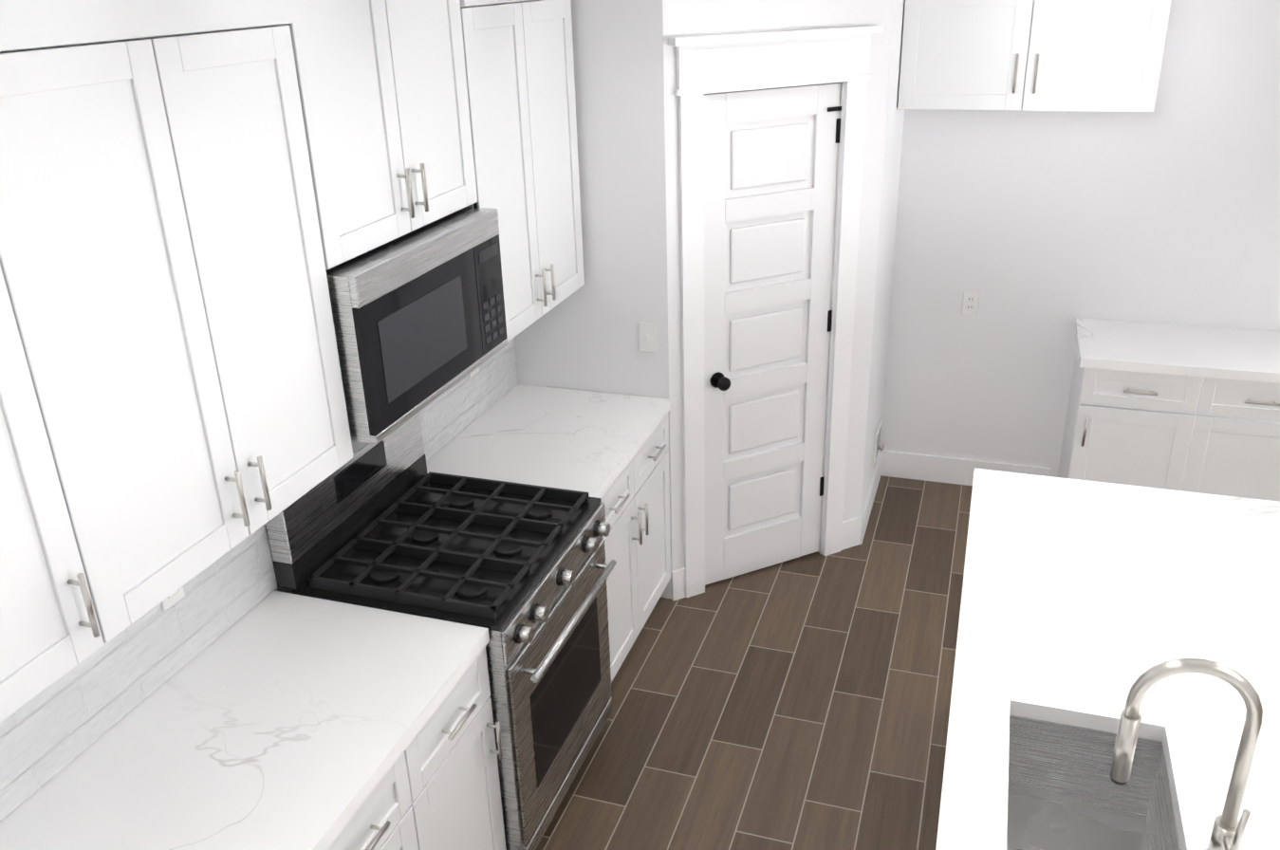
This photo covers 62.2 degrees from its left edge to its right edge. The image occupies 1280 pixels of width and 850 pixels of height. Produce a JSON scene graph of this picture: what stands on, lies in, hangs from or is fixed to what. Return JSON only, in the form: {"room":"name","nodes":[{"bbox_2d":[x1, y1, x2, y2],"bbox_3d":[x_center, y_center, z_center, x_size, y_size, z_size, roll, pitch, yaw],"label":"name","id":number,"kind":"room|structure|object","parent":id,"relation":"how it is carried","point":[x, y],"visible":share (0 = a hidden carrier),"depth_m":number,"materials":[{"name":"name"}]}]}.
{"room":"kitchen","nodes":[
{"label":"kitchen","id":0,"kind":"room"},
{"bbox_2d":[514,0,672,598],"bbox_3d":[-0.191,-0.553,4.094,0.653,2.700,0.100,6,25,17],"label":"wall","id":1,"kind":"structure","parent":0,"point":[584,337],"depth_m":3.90,"materials":[{"name":"white paint"}]},
{"bbox_2d":[637,322,656,352],"bbox_3d":[0.027,-0.332,4.047,0.072,0.116,0.014,6,25,17],"label":"light switch","id":2,"kind":"object","parent":1,"relation":"attached to","point":[647,337],"visible":1,"depth_m":4.05,"materials":[{"name":"white plastic"}]},
{"bbox_2d":[536,475,972,849],"bbox_3d":[0.934,1.601,2.508,14.200,0.050,6.900,6,25,17],"label":"floor","id":3,"kind":"structure","parent":0,"point":[802,702],"depth_m":3.82,"materials":[{"name":"brown tile"}]},
{"bbox_2d":[322,719,444,849],"bbox_3d":[-0.888,1.166,2.476,0.647,0.874,0.538,6,25,17],"label":"base cabinet","id":4,"kind":"object","parent":3,"relation":"on","point":[401,812],"depth_m":2.40,"materials":[{"name":"white paint"}]},
{"bbox_2d":[265,412,616,849],"bbox_3d":[-0.522,0.647,3.266,0.744,1.175,0.744,6,25,17],"label":"range","id":5,"kind":"object","parent":3,"relation":"on","point":[521,572],"visible":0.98,"depth_m":3.07,"materials":[{"name":"silver metal"}]},
{"bbox_2d":[428,639,506,849],"bbox_3d":[-0.768,1.019,2.806,0.647,0.874,0.479,6,25,17],"label":"base cabinet","id":6,"kind":"object","parent":3,"relation":"on","point":[462,737],"depth_m":2.72,"materials":[{"name":"white paint"}]},
{"bbox_2d":[0,590,489,849],"bbox_3d":[-0.915,0.770,2.238,0.657,0.040,1.368,6,25,17],"label":"countertop","id":7,"kind":"structure","parent":6,"relation":"on","point":[273,734],"depth_m":2.36,"materials":[{"name":"white stone"}]},
{"bbox_2d":[426,384,670,682],"bbox_3d":[-0.302,0.452,4.028,0.682,0.915,0.854,6,25,17],"label":"base cabinet","id":8,"kind":"object","parent":3,"relation":"on","point":[610,451],"visible":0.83,"depth_m":3.86,"materials":[{"name":"white paint"}]},
{"bbox_2d":[935,468,1279,849],"bbox_3d":[1.088,0.955,2.232,0.900,1.347,2.827,6,25,17],"label":"kitchen island","id":9,"kind":"object","parent":3,"relation":"on","point":[1116,682],"visible":1,"depth_m":2.48,"materials":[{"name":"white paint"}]},
{"bbox_2d":[979,710,1225,849],"bbox_3d":[0.874,0.930,2.089,0.344,0.230,0.787,6,25,17],"label":"sink","id":10,"kind":"object","parent":9,"relation":"in","point":[1062,795],"depth_m":2.41,"materials":[{"name":"silver metal"}]},
{"bbox_2d":[1109,657,1263,849],"bbox_3d":[0.971,0.611,1.883,0.235,0.432,0.102,6,25,17],"label":"faucet","id":11,"kind":"object","parent":9,"relation":"on","point":[1227,833],"depth_m":1.87,"materials":[{"name":"silver metal"}]},
{"bbox_2d":[1057,336,1183,488],"bbox_3d":[2.204,0.075,4.779,0.514,0.874,0.537,6,25,17],"label":"base cabinet","id":12,"kind":"object","parent":3,"relation":"on","point":[1118,427],"depth_m":4.51,"materials":[{"name":"white paint"}]},
{"bbox_2d":[1160,374,1279,501],"bbox_3d":[2.814,0.140,4.586,1.028,0.874,0.537,6,25,17],"label":"base cabinet","id":13,"kind":"object","parent":3,"relation":"on","point":[1183,407],"depth_m":4.39,"materials":[{"name":"white paint"}]},
{"bbox_2d":[1075,317,1279,382],"bbox_3d":[3.214,-0.230,4.258,2.720,0.040,0.567,6,25,17],"label":"countertop","id":14,"kind":"structure","parent":13,"relation":"on","point":[1146,348],"depth_m":4.47,"materials":[{"name":"white stone"}]},
{"bbox_2d":[662,0,893,570],"bbox_3d":[0.514,-0.616,4.189,0.971,2.700,0.100,-13,26,-24],"label":"wall","id":15,"kind":"structure","parent":0,"point":[684,18],"depth_m":4.03,"materials":[{"name":"white paint"}]},
{"bbox_2d":[671,516,862,600],"bbox_3d":[0.574,0.578,4.652,0.981,0.140,0.013,-13,26,-24],"label":"baseboard","id":16,"kind":"structure","parent":15,"relation":"attached to","point":[851,533],"depth_m":4.79,"materials":[{"name":"white paint"}]},
{"bbox_2d":[703,82,841,585],"bbox_3d":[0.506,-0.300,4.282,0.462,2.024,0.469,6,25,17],"label":"pantry door","id":17,"kind":"structure","parent":15,"relation":"in","point":[770,157],"depth_m":4.22,"materials":[{"name":"white paint"}]},
{"bbox_2d":[667,24,883,597],"bbox_3d":[0.504,-0.388,4.249,0.870,2.235,0.150,-13,26,-24],"label":"door frame","id":18,"kind":"structure","parent":15,"relation":"attached to","point":[725,63],"depth_m":4.01,"materials":[{"name":"white paint"}]},
{"bbox_2d":[860,0,905,516],"bbox_3d":[1.041,-0.844,4.679,0.100,2.700,0.742,6,25,17],"label":"wall","id":19,"kind":"structure","parent":0,"point":[893,139],"depth_m":4.66,"materials":[{"name":"white paint"}]},
{"bbox_2d":[859,449,886,544],"bbox_3d":[1.125,0.342,5.158,0.013,0.140,0.735,6,25,17],"label":"baseboard","id":20,"kind":"structure","parent":19,"relation":"attached to","point":[881,466],"depth_m":5.16,"materials":[{"name":"white paint"}]},
{"bbox_2d":[872,417,884,469],"bbox_3d":[1.179,0.090,5.207,0.036,0.180,0.230,6,25,17],"label":"outlet box","id":21,"kind":"object","parent":19,"relation":"attached to","point":[878,447],"visible":1,"depth_m":5.17,"materials":[{"name":"white plastic"}]},
{"bbox_2d":[880,0,1279,477],"bbox_3d":[4.217,-0.683,4.091,9.230,2.700,0.120,6,25,17],"label":"wall","id":22,"kind":"structure","parent":0,"point":[1040,231],"depth_m":4.76,"materials":[{"name":"white paint"}]},
{"bbox_2d":[886,450,1050,485],"bbox_3d":[1.627,0.236,5.367,0.820,0.140,0.013,6,25,17],"label":"baseboard","id":23,"kind":"structure","parent":22,"relation":"attached to","point":[927,468],"depth_m":5.39,"materials":[{"name":"white paint"}]},
{"bbox_2d":[961,291,979,315],"bbox_3d":[1.566,-0.576,5.030,0.072,0.116,0.008,6,25,17],"label":"outlet","id":24,"kind":"object","parent":22,"relation":"attached to","point":[970,304],"visible":1,"depth_m":5.03,"materials":[{"name":"white plastic"}]},
{"bbox_2d":[897,0,1171,112],"bbox_3d":[1.593,-1.581,4.348,0.991,0.535,0.392,6,25,17],"label":"upper cabinet","id":25,"kind":"object","parent":22,"relation":"attached to","point":[1057,55],"visible":1,"depth_m":4.23,"materials":[{"name":"white paint"}]},
{"bbox_3d":[-0.864,-0.218,3.369,0.120,2.700,4.700,6,25,17],"label":"wall","id":26,"kind":"structure","parent":0,"visible":0},
{"bbox_2d":[0,60,143,723],"bbox_3d":[-1.213,-0.030,1.570,0.332,1.093,0.572,6,25,17],"label":"upper cabinet","id":27,"kind":"object","parent":26,"relation":"attached to","point":[66,590],"depth_m":1.76,"materials":[{"name":"white paint"}]},
{"bbox_2d":[0,0,353,614],"bbox_3d":[-1.022,-0.263,2.091,0.332,1.093,0.888,6,25,17],"label":"upper cabinet","id":28,"kind":"object","parent":26,"relation":"attached to","point":[173,412],"depth_m":2.03,"materials":[{"name":"white paint"}]},
{"bbox_2d":[0,337,518,821],"bbox_3d":[-0.974,0.201,2.949,0.008,0.439,2.959,6,25,17],"label":"tile backsplash","id":29,"kind":"structure","parent":26,"relation":"attached to","point":[57,727],"depth_m":2.50,"materials":[{"name":"white tile"}]},
{"bbox_2d":[161,586,185,611],"bbox_3d":[-1.117,0.376,2.524,0.008,0.116,0.072,6,25,17],"label":"outlet","id":30,"kind":"object","parent":29,"relation":"attached to","point":[174,598],"visible":0.19,"depth_m":2.54,"materials":[{"name":"white plastic"}]},
{"bbox_2d":[469,367,479,377],"bbox_3d":[-0.613,-0.240,3.909,0.008,0.116,0.072,6,25,17],"label":"outlet","id":31,"kind":"object","parent":29,"relation":"attached to","point":[474,372],"visible":0.1,"depth_m":3.93,"materials":[{"name":"white plastic"}]},
{"bbox_2d":[281,0,477,269],"bbox_3d":[-0.751,-0.887,2.678,0.368,0.801,0.775,6,25,17],"label":"upper cabinet","id":32,"kind":"object","parent":26,"relation":"attached to","point":[383,93],"visible":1,"depth_m":2.61,"materials":[{"name":"white paint"}]},
{"bbox_2d":[325,206,507,444],"bbox_3d":[-0.720,-0.314,2.922,0.397,0.422,0.760,6,25,17],"label":"over-the-range microwave","id":33,"kind":"object","parent":32,"relation":"attached to","point":[418,315],"visible":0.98,"depth_m":2.74,"materials":[{"name":"silver metal"}]},
{"bbox_2d":[459,0,584,341],"bbox_3d":[-0.491,-0.890,3.498,0.368,1.093,0.808,6,25,17],"label":"upper cabinet","id":34,"kind":"object","parent":26,"relation":"attached to","point":[519,63],"visible":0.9,"depth_m":3.44,"materials":[{"name":"white paint"}]}
]}

